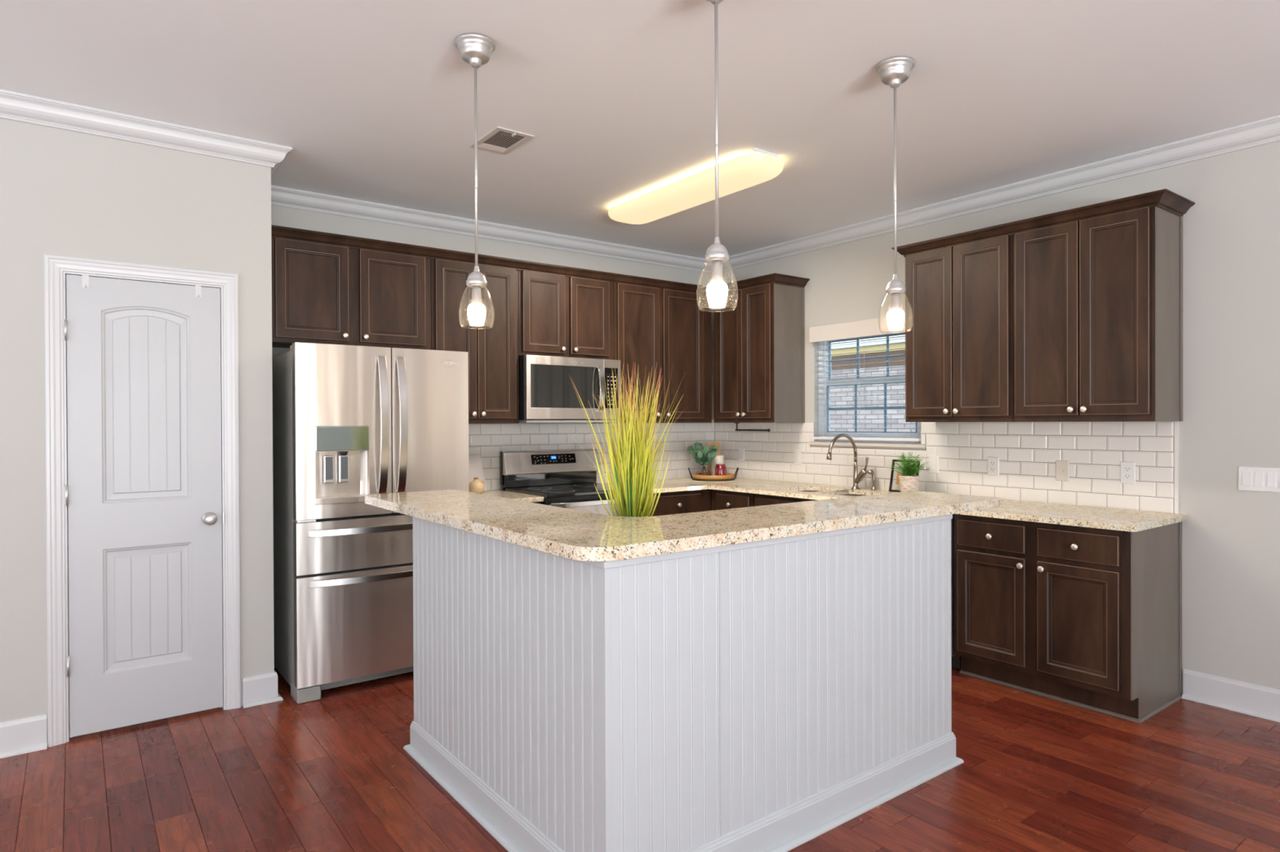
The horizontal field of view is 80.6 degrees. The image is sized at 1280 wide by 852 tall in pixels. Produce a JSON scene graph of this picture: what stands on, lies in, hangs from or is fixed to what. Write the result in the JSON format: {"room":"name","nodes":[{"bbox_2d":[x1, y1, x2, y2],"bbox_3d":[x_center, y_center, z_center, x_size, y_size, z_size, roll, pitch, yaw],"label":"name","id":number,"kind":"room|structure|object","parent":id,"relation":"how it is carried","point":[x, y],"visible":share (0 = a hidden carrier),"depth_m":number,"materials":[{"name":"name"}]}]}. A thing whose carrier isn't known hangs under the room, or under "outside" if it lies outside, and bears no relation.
{"room":"kitchen","nodes":[
{"label":"kitchen","id":0,"kind":"room"},
{"bbox_2d":[0,118,274,746],"bbox_3d":[-3.699,0.007,2.458,4.560,2.759,0.120,0,0,-37],"label":"wall","id":1,"kind":"structure","parent":0,"point":[63,193],"depth_m":3.34,"materials":[{"name":"paint"}]},
{"bbox_2d":[0,713,47,758],"bbox_3d":[-4.006,1.319,2.134,3.664,0.141,0.034,0,0,-37],"label":"baseboard","id":2,"kind":"structure","parent":1,"relation":"attached to","point":[19,736],"depth_m":3.19,"materials":[{"name":"white wood"}]},
{"bbox_2d":[44,253,240,746],"bbox_3d":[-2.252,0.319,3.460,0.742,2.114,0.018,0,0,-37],"label":"trim","id":3,"kind":"structure","parent":1,"relation":"attached to","point":[54,265],"depth_m":3.28,"materials":[{"name":"white wood"}]},
{"bbox_2d":[63,274,224,737],"bbox_3d":[-2.251,0.348,3.457,0.612,2.023,0.106,0,0,-37],"label":"door","id":4,"kind":"structure","parent":1,"relation":"in","point":[143,496],"depth_m":3.46,"materials":[{"name":"white wood"}]},
{"bbox_2d":[81,275,88,288],"bbox_3d":[-2.452,-0.638,3.337,0.025,0.058,0.054,0,0,-37],"label":"hook","id":5,"kind":"object","parent":4,"relation":"attached to","point":[85,278],"visible":1,"depth_m":3.33,"materials":[{"name":"white"}]},
{"bbox_2d":[195,285,201,297],"bbox_3d":[-2.107,-0.640,3.596,0.025,0.058,0.054,0,0,-37],"label":"hook","id":6,"kind":"object","parent":4,"relation":"attached to","point":[197,288],"visible":1,"depth_m":3.59,"materials":[{"name":"white"}]},
{"bbox_2d":[0,88,1279,273],"bbox_3d":[0.125,-1.330,0.384,8.200,0.094,9.200,0,0,-37],"label":"trim","id":7,"kind":"structure","parent":1,"relation":"attached to","point":[14,106],"depth_m":4.22,"materials":[{"name":"white wood"}]},
{"bbox_2d":[271,204,714,490],"bbox_3d":[-0.797,-0.019,5.535,3.782,2.759,0.140,0,0,-37],"label":"wall","id":8,"kind":"structure","parent":0,"point":[280,215],"depth_m":5.18,"materials":[{"name":"paint"}]},
{"bbox_2d":[271,237,431,350],"bbox_3d":[-1.764,-0.751,4.484,0.972,0.576,0.373,0,0,-37],"label":"upper cabinet","id":9,"kind":"object","parent":8,"relation":"attached to","point":[326,294],"visible":0.96,"depth_m":4.37,"materials":[{"name":"brown wood"}]},
{"bbox_2d":[431,258,519,423],"bbox_3d":[-1.131,-0.529,4.959,0.599,1.029,0.373,0,0,-37],"label":"upper cabinet","id":10,"kind":"object","parent":8,"relation":"attached to","point":[493,353],"visible":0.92,"depth_m":4.87,"materials":[{"name":"brown wood"}]},
{"bbox_2d":[518,270,613,359],"bbox_3d":[-0.582,-0.762,5.372,0.770,0.572,0.373,0,0,-37],"label":"upper cabinet","id":11,"kind":"object","parent":8,"relation":"attached to","point":[559,315],"visible":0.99,"depth_m":5.22,"materials":[{"name":"brown wood"}]},
{"bbox_2d":[518,355,620,422],"bbox_3d":[-0.552,-0.248,5.336,0.765,0.449,0.455,0,0,-37],"label":"microwave","id":12,"kind":"object","parent":11,"relation":"attached to","point":[547,393],"visible":0.84,"depth_m":5.14,"materials":[{"name":"silver metal"}]},
{"bbox_2d":[468,422,714,490],"bbox_3d":[-0.415,0.211,5.728,2.646,0.465,0.010,0,0,-37],"label":"tile backsplash","id":13,"kind":"structure","parent":8,"relation":"attached to","point":[487,441],"depth_m":5.66,"materials":[{"name":"white tile"}]},
{"bbox_2d":[690,448,695,462],"bbox_3d":[0.459,0.245,6.373,0.070,0.114,0.007,0,0,-37],"label":"wall outlet","id":14,"kind":"object","parent":13,"relation":"attached to","point":[692,456],"visible":0.37,"depth_m":6.36,"materials":[{"name":"white plastic"}]},
{"bbox_2d":[591,283,711,423],"bbox_3d":[0.112,-0.539,5.893,0.955,1.029,0.373,0,0,-37],"label":"upper cabinet","id":15,"kind":"object","parent":8,"relation":"attached to","point":[668,329],"visible":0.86,"depth_m":5.77,"materials":[{"name":"brown wood"}]},
{"bbox_2d":[0,0,1279,258],"bbox_3d":[0.128,-1.428,0.411,8.440,0.100,9.440,0,0,-37],"label":"ceiling","id":16,"kind":"structure","parent":0,"point":[372,100],"depth_m":3.12,"materials":[{"name":"paint"}]},
{"bbox_2d":[454,32,495,328],"bbox_3d":[-0.594,-0.872,2.732,0.144,1.029,0.144,0,0,-37],"label":"pendant light","id":17,"kind":"object","parent":16,"relation":"hanging from","point":[476,50],"visible":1,"depth_m":2.71,"materials":[{"name":"silver metal"}]},
{"bbox_2d":[470,126,534,155],"bbox_3d":[-0.674,-1.383,3.677,0.194,0.016,0.306,0,0,-37],"label":"ceiling vent","id":18,"kind":"object","parent":16,"relation":"in","point":[498,140],"visible":1,"depth_m":3.67,"materials":[{"name":"grey metal"}]},
{"bbox_2d":[608,147,784,224],"bbox_3d":[0.277,-1.353,4.410,0.304,0.090,1.364,0,0,-37],"label":"ceiling light","id":19,"kind":"object","parent":16,"relation":"attached to","point":[758,166],"visible":0.99,"depth_m":4.20,"materials":[{"name":"beige plastic"}]},
{"bbox_2d":[696,0,737,311],"bbox_3d":[0.236,-0.873,2.320,0.144,1.029,0.144,0,0,-37],"label":"pendant light","id":20,"kind":"object","parent":16,"relation":"hanging from","point":[717,291],"visible":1,"depth_m":2.31,"materials":[{"name":"silver metal"}]},
{"bbox_2d":[875,56,915,333],"bbox_3d":[0.986,-0.879,2.912,0.144,1.029,0.144,0,0,-37],"label":"pendant light","id":21,"kind":"object","parent":16,"relation":"hanging from","point":[893,72],"visible":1,"depth_m":2.89,"materials":[{"name":"silver metal"}]},
{"bbox_2d":[0,666,1279,851],"bbox_3d":[0.139,1.412,0.425,8.440,0.060,9.440,0,0,-37],"label":"floor","id":22,"kind":"structure","parent":0,"point":[334,772],"depth_m":2.87,"materials":[{"name":"brown wood"}]},
{"bbox_2d":[271,342,468,703],"bbox_3d":[-1.553,0.478,4.279,0.906,1.783,0.890,0,0,-37],"label":"refrigerator","id":23,"kind":"object","parent":22,"relation":"on","point":[350,423],"visible":0.87,"depth_m":3.90,"materials":[{"name":"grey metal"}]},
{"bbox_2d":[500,448,619,516],"bbox_3d":[-0.461,0.767,5.241,0.784,1.186,0.676,0,0,-37],"label":"range","id":24,"kind":"object","parent":22,"relation":"on","point":[563,477],"visible":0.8,"depth_m":5.33,"materials":[{"name":"silver metal"}]},
{"bbox_2d":[505,482,614,498],"bbox_3d":[-0.455,0.443,5.234,0.771,0.024,0.583,0,0,-37],"label":"glass cooktop","id":25,"kind":"object","parent":24,"relation":"in","point":[586,490],"depth_m":5.10,"materials":[{"name":"black glass"}]},
{"bbox_2d":[540,499,619,516],"bbox_3d":[-0.458,0.908,5.243,0.770,0.905,0.676,0,0,-37],"label":"oven","id":26,"kind":"object","parent":24,"relation":"in","point":[596,505],"depth_m":4.94,"materials":[{"name":"silver metal"}]},
{"bbox_2d":[648,488,711,516],"bbox_3d":[0.338,0.912,5.894,1.262,0.883,0.648,0,0,-37],"label":"base cabinet","id":27,"kind":"object","parent":22,"relation":"on","point":[697,500],"visible":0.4,"depth_m":5.51,"materials":[{"name":"brown wood"}]},
{"bbox_2d":[604,477,1186,532],"bbox_3d":[1.180,0.457,4.766,1.269,0.030,3.464,0,0,-37],"label":"countertop","id":28,"kind":"structure","parent":27,"relation":"on","point":[1124,520],"depth_m":4.03,"materials":[{"name":"stone"}]},
{"bbox_2d":[688,467,738,481],"bbox_3d":[0.599,0.388,6.161,0.353,0.100,0.348,0,0,-37],"label":"serving tray","id":29,"kind":"object","parent":28,"relation":"on","point":[696,477],"visible":0.95,"depth_m":6.03,"materials":[{"name":"brown wood"}]},
{"bbox_2d":[687,441,718,475],"bbox_3d":[0.508,0.277,6.146,0.242,0.293,0.192,0,0,14],"label":"plant","id":30,"kind":"object","parent":29,"relation":"on","point":[703,455],"visible":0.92,"depth_m":6.12,"materials":[{"name":"green plant"}]},
{"bbox_2d":[711,454,724,475],"bbox_3d":[0.643,0.332,6.254,0.102,0.180,0.102,0,0,-37],"label":"candle","id":31,"kind":"object","parent":29,"relation":"on","point":[719,460],"visible":0.42,"depth_m":6.22,"materials":[{"name":"white wax"}]},
{"bbox_2d":[715,464,726,475],"bbox_3d":[0.654,0.366,6.110,0.094,0.113,0.094,0,0,-37],"label":"candle jar","id":32,"kind":"object","parent":29,"relation":"on","point":[720,469],"visible":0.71,"depth_m":6.07,"materials":[{"name":"red glass"}]},
{"bbox_2d":[706,441,719,472],"bbox_3d":[0.623,0.285,6.369,0.110,0.300,0.029,0,0,0],"label":"cutting board","id":33,"kind":"object","parent":28,"relation":"on","point":[708,444],"visible":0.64,"depth_m":6.37,"materials":[{"name":"brown wood"}]},
{"bbox_2d":[826,433,868,489],"bbox_3d":[1.418,0.246,5.137,0.322,0.386,0.136,0,0,-37],"label":"faucet","id":34,"kind":"object","parent":28,"relation":"on","point":[857,478],"visible":1,"depth_m":5.20,"materials":[{"name":"silver metal"}]},
{"bbox_2d":[866,469,877,490],"bbox_3d":[1.591,0.367,5.168,0.064,0.142,0.042,0,0,26],"label":"sprayer","id":35,"kind":"object","parent":28,"relation":"on","point":[871,472],"visible":1,"depth_m":5.16,"materials":[{"name":"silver metal"}]},
{"bbox_2d":[888,459,919,492],"bbox_3d":[1.740,0.331,4.968,0.033,0.214,0.215,0,0,-37],"label":"frame","id":36,"kind":"object","parent":28,"relation":"on","point":[893,460],"visible":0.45,"depth_m":5.02,"materials":[{"name":"black"}]},
{"bbox_2d":[886,451,928,492],"bbox_3d":[1.713,0.300,4.786,0.256,0.279,0.262,0,0,-37],"label":"potted fern","id":37,"kind":"object","parent":28,"relation":"on","point":[908,482],"visible":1,"depth_m":4.75,"materials":[{"name":"green plant"}]},
{"bbox_2d":[403,514,964,851],"bbox_3d":[0.151,0.864,3.133,1.765,1.009,1.514,0,0,-37],"label":"kitchen island","id":38,"kind":"object","parent":22,"relation":"on","point":[768,695],"visible":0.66,"depth_m":2.45,"materials":[{"name":"white wood"}]},
{"bbox_2d":[364,489,1001,561],"bbox_3d":[0.143,0.338,3.422,2.162,0.038,1.958,0,0,-37],"label":"island countertop","id":39,"kind":"structure","parent":38,"relation":"on","point":[567,533],"depth_m":2.63,"materials":[{"name":"stone"}]},
{"bbox_2d":[711,489,754,511],"bbox_3d":[0.893,0.911,5.668,0.648,0.883,0.434,0,0,-37],"label":"base cabinet","id":40,"kind":"object","parent":22,"relation":"on","point":[721,500],"visible":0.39,"depth_m":5.49,"materials":[{"name":"brown wood"}]},
{"bbox_2d":[754,490,865,506],"bbox_3d":[1.294,0.912,5.135,0.648,0.883,0.892,0,0,-37],"label":"base cabinet","id":41,"kind":"object","parent":22,"relation":"on","point":[760,500],"visible":0.02,"depth_m":5.16,"materials":[{"name":"brown wood"}]},
{"bbox_2d":[951,514,960,669],"bbox_3d":[1.721,0.913,4.510,0.679,0.860,0.606,0,0,-37],"label":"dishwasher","id":42,"kind":"object","parent":22,"relation":"on","point":[955,660],"visible":0.14,"depth_m":4.12,"materials":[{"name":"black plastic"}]},
{"bbox_2d":[951,654,960,669],"bbox_3d":[1.770,0.913,4.547,0.555,0.860,0.602,0,0,-37],"label":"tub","id":43,"kind":"object","parent":42,"relation":"in","point":[955,660],"depth_m":4.19,"materials":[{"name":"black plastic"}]},
{"bbox_2d":[954,514,1182,723],"bbox_3d":[2.198,0.915,3.931,0.649,0.883,0.881,0,0,-37],"label":"base cabinet","id":44,"kind":"object","parent":22,"relation":"on","point":[1089,618],"visible":0.97,"depth_m":3.68,"materials":[{"name":"brown wood"}]},
{"bbox_3d":[-1.037,0.923,4.862,0.596,0.883,0.648,0,0,-37],"label":"base cabinet","id":45,"kind":"object","parent":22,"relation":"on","visible":0},
{"bbox_2d":[480,489,544,502],"bbox_3d":[-1.041,0.466,4.864,0.605,0.030,0.639,0,0,-37],"label":"countertop","id":46,"kind":"structure","parent":45,"relation":"on","point":[508,495],"depth_m":4.86,"materials":[{"name":"stone"}]},
{"bbox_2d":[468,477,484,493],"bbox_3d":[-1.092,0.397,5.039,0.115,0.105,0.110,0,0,-37],"label":"ceramic jug","id":47,"kind":"object","parent":46,"relation":"on","point":[476,486],"visible":0.9,"depth_m":5.00,"materials":[{"name":"beige ceramic"}]},
{"bbox_2d":[468,454,487,492],"bbox_3d":[-1.208,0.323,5.085,0.360,0.247,0.053,0,0,-37],"label":"marble board","id":48,"kind":"object","parent":46,"relation":"on","point":[475,468],"visible":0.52,"depth_m":5.15,"materials":[{"name":"white stone"}]},
{"bbox_3d":[0.615,0.925,3.161,0.898,0.883,0.648,0,0,-37],"label":"base cabinet","id":49,"kind":"object","parent":22,"relation":"on","visible":0},
{"bbox_3d":[0.165,0.469,3.223,1.550,0.030,1.294,0,0,-37],"label":"countertop","id":50,"kind":"structure","parent":49,"relation":"on","visible":0},
{"bbox_2d":[555,361,683,516],"bbox_3d":[-0.059,0.102,2.938,0.461,0.708,0.395,0,0,29],"label":"grass plant","id":51,"kind":"object","parent":50,"relation":"on","point":[630,468],"visible":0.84,"depth_m":2.88,"materials":[{"name":"green plant"}]},
{"bbox_2d":[898,475,919,492],"bbox_3d":[1.705,0.377,4.782,0.128,0.126,0.128,0,0,-37],"label":"pot","id":52,"kind":"object","parent":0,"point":[907,482],"depth_m":4.73,"materials":[{"name":"beige stone"}]},
{"bbox_2d":[714,141,1279,694],"bbox_3d":[3.464,-0.023,2.895,0.140,2.759,9.200,0,0,-37],"label":"wall","id":53,"kind":"structure","parent":0,"point":[1231,536],"depth_m":3.66,"materials":[{"name":"paint"}]},
{"bbox_2d":[713,283,804,422],"bbox_3d":[0.901,-0.542,5.872,0.374,1.029,0.662,0,0,-37],"label":"upper cabinet","id":54,"kind":"object","parent":53,"relation":"attached to","point":[759,344],"visible":0.98,"depth_m":5.69,"materials":[{"name":"brown wood"}]},
{"bbox_2d":[271,224,809,295],"bbox_3d":[-0.397,-1.066,4.877,3.634,0.060,0.737,0,0,-37],"label":"crown molding","id":55,"kind":"structure","parent":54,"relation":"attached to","point":[280,232],"depth_m":4.94,"materials":[{"name":"brown wood"}]},
{"bbox_2d":[733,422,770,431],"bbox_3d":[0.876,0.009,5.891,0.030,0.072,0.371,0,0,-37],"label":"towel holder","id":56,"kind":"object","parent":54,"relation":"attached to","point":[736,429],"visible":0.98,"depth_m":5.90,"materials":[{"name":"black metal"}]},
{"bbox_2d":[808,441,925,450],"bbox_3d":[1.583,0.136,5.302,0.077,0.040,0.962,0,0,-37],"label":"trim","id":57,"kind":"structure","parent":53,"relation":"attached to","point":[817,444],"depth_m":5.22,"materials":[{"name":"grey"}]},
{"bbox_2d":[818,332,921,444],"bbox_3d":[1.643,-0.289,5.346,0.084,0.816,0.890,0,0,-37],"label":"window","id":58,"kind":"structure","parent":53,"relation":"in","point":[824,427],"depth_m":5.44,"materials":[{"name":"white plastic"}]},
{"bbox_2d":[808,314,920,441],"bbox_3d":[1.562,-0.318,5.290,0.080,0.836,0.896,0,0,-37],"label":"window blind","id":59,"kind":"object","parent":58,"relation":"attached to","point":[869,327],"visible":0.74,"depth_m":5.31,"materials":[{"name":"grey plastic"}]},
{"bbox_2d":[828,383,905,431],"bbox_3d":[1.629,-0.126,5.335,0.005,0.344,0.744,0,0,-37],"label":"grille","id":60,"kind":"object","parent":58,"relation":"attached to","point":[885,406],"depth_m":5.43,"materials":[{"name":"blue"}]},
{"bbox_2d":[830,336,905,377],"bbox_3d":[1.649,-0.484,5.350,0.005,0.289,0.752,0,0,-37],"label":"grille","id":61,"kind":"object","parent":58,"relation":"attached to","point":[867,337],"depth_m":5.41,"materials":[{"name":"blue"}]},
{"bbox_2d":[714,421,1178,514],"bbox_3d":[1.675,0.205,5.154,0.010,0.465,3.422,0,0,-37],"label":"tile backsplash","id":62,"kind":"structure","parent":53,"relation":"attached to","point":[1028,452],"depth_m":4.47,"materials":[{"name":"white tile"}]},
{"bbox_2d":[738,448,744,462],"bbox_3d":[0.838,0.240,6.250,0.011,0.114,0.070,0,0,-37],"label":"wall switch","id":63,"kind":"object","parent":62,"relation":"attached to","point":[741,451],"visible":1,"depth_m":6.24,"materials":[{"name":"white plastic"}]},
{"bbox_2d":[794,449,801,465],"bbox_3d":[1.202,0.239,5.766,0.011,0.114,0.070,0,0,-37],"label":"wall switch","id":64,"kind":"object","parent":62,"relation":"attached to","point":[797,453],"visible":1,"depth_m":5.76,"materials":[{"name":"white plastic"}]},
{"bbox_2d":[928,455,938,473],"bbox_3d":[1.887,0.247,4.854,0.011,0.114,0.070,0,0,-37],"label":"wall switch","id":65,"kind":"object","parent":62,"relation":"attached to","point":[933,460],"visible":1,"depth_m":4.85,"materials":[{"name":"white plastic"}]},
{"bbox_2d":[987,457,999,475],"bbox_3d":[2.124,0.243,4.540,0.007,0.114,0.070,0,0,-37],"label":"wall outlet","id":66,"kind":"object","parent":62,"relation":"attached to","point":[993,462],"visible":1,"depth_m":4.54,"materials":[{"name":"white plastic"}]},
{"bbox_2d":[990,460,995,465],"bbox_3d":[2.123,0.223,4.539,0.001,0.029,0.033,0,0,-37],"label":"receptacle","id":67,"kind":"object","parent":66,"relation":"attached to","point":[992,462],"depth_m":4.54,"materials":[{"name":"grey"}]},
{"bbox_2d":[990,466,995,471],"bbox_3d":[2.123,0.262,4.539,0.001,0.029,0.033,0,0,-37],"label":"receptacle","id":68,"kind":"object","parent":66,"relation":"attached to","point":[992,468],"depth_m":4.54,"materials":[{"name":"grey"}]},
{"bbox_2d":[1055,460,1068,481],"bbox_3d":[2.362,0.250,4.224,0.008,0.114,0.070,0,0,-37],"label":"wall outlet","id":69,"kind":"object","parent":62,"relation":"attached to","point":[1061,466],"visible":1,"depth_m":4.22,"materials":[{"name":"beige plastic"}]},
{"bbox_2d":[1120,462,1135,484],"bbox_3d":[2.560,0.245,3.961,0.007,0.114,0.070,0,0,-37],"label":"wall outlet","id":70,"kind":"object","parent":62,"relation":"attached to","point":[1127,469],"visible":1,"depth_m":3.96,"materials":[{"name":"white plastic"}]},
{"bbox_2d":[1124,466,1131,471],"bbox_3d":[2.558,0.225,3.959,0.001,0.029,0.033,0,0,-37],"label":"receptacle","id":71,"kind":"object","parent":70,"relation":"attached to","point":[1126,468],"depth_m":3.96,"materials":[{"name":"grey plastic"}]},
{"bbox_2d":[1124,473,1131,479],"bbox_3d":[2.558,0.264,3.959,0.001,0.029,0.033,0,0,-37],"label":"receptacle","id":72,"kind":"object","parent":70,"relation":"attached to","point":[1126,476],"depth_m":3.96,"materials":[{"name":"grey plastic"}]},
{"bbox_2d":[905,235,1013,422],"bbox_3d":[1.949,-0.539,4.477,0.373,1.029,0.666,0,0,-37],"label":"upper cabinet","id":73,"kind":"object","parent":53,"relation":"attached to","point":[959,367],"visible":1,"depth_m":4.35,"materials":[{"name":"brown wood"}]},
{"bbox_2d":[1013,206,1182,422],"bbox_3d":[2.358,-0.538,3.933,0.374,1.029,0.687,0,0,-37],"label":"upper cabinet","id":74,"kind":"object","parent":53,"relation":"attached to","point":[1098,301],"visible":1,"depth_m":3.77,"materials":[{"name":"brown wood"}]},
{"bbox_2d":[891,188,1195,257],"bbox_3d":[2.149,-1.073,4.198,0.378,0.060,1.467,0,0,-37],"label":"crown molding","id":75,"kind":"structure","parent":74,"relation":"attached to","point":[1165,199],"depth_m":3.89,"materials":[{"name":"brown wood"}]},
{"bbox_2d":[1182,668,1279,722],"bbox_3d":[4.436,1.289,1.469,0.034,0.141,5.748,0,0,-37],"label":"baseboard","id":76,"kind":"structure","parent":53,"relation":"attached to","point":[1246,698],"depth_m":3.61,"materials":[{"name":"white wood"}]},
{"bbox_2d":[1237,466,1279,493],"bbox_3d":[2.894,0.249,3.529,0.011,0.114,0.155,0,0,-37],"label":"wall switch","id":77,"kind":"object","parent":53,"relation":"attached to","point":[1249,478],"visible":1,"depth_m":3.52,"materials":[{"name":"white plastic"}]},
{"bbox_3d":[-2.137,-0.007,4.074,0.120,2.759,0.587,0,0,-37],"label":"wall","id":78,"kind":"structure","parent":0,"visible":0},
{"bbox_2d":[242,670,283,707],"bbox_3d":[-1.991,1.302,3.902,0.177,0.141,0.441,0,0,-37],"label":"baseboard","id":79,"kind":"structure","parent":78,"relation":"attached to","point":[260,689],"depth_m":3.73,"materials":[{"name":"white wood"}]},
{"label":"outside","id":80,"kind":"structure","parent":0,"visible":0},
{"bbox_3d":[8.111,1.737,13.393,19.840,0.100,30.000,0,0,-37],"label":"lawn","id":81,"kind":"structure","parent":80,"visible":0},
{"bbox_2d":[829,334,915,431],"bbox_3d":[3.699,-0.517,12.575,3.250,4.450,22.000,0,0,-37],"label":"house","id":82,"kind":"structure","parent":81,"relation":"on","point":[865,418],"depth_m":10.81,"materials":[{"name":"brick"}]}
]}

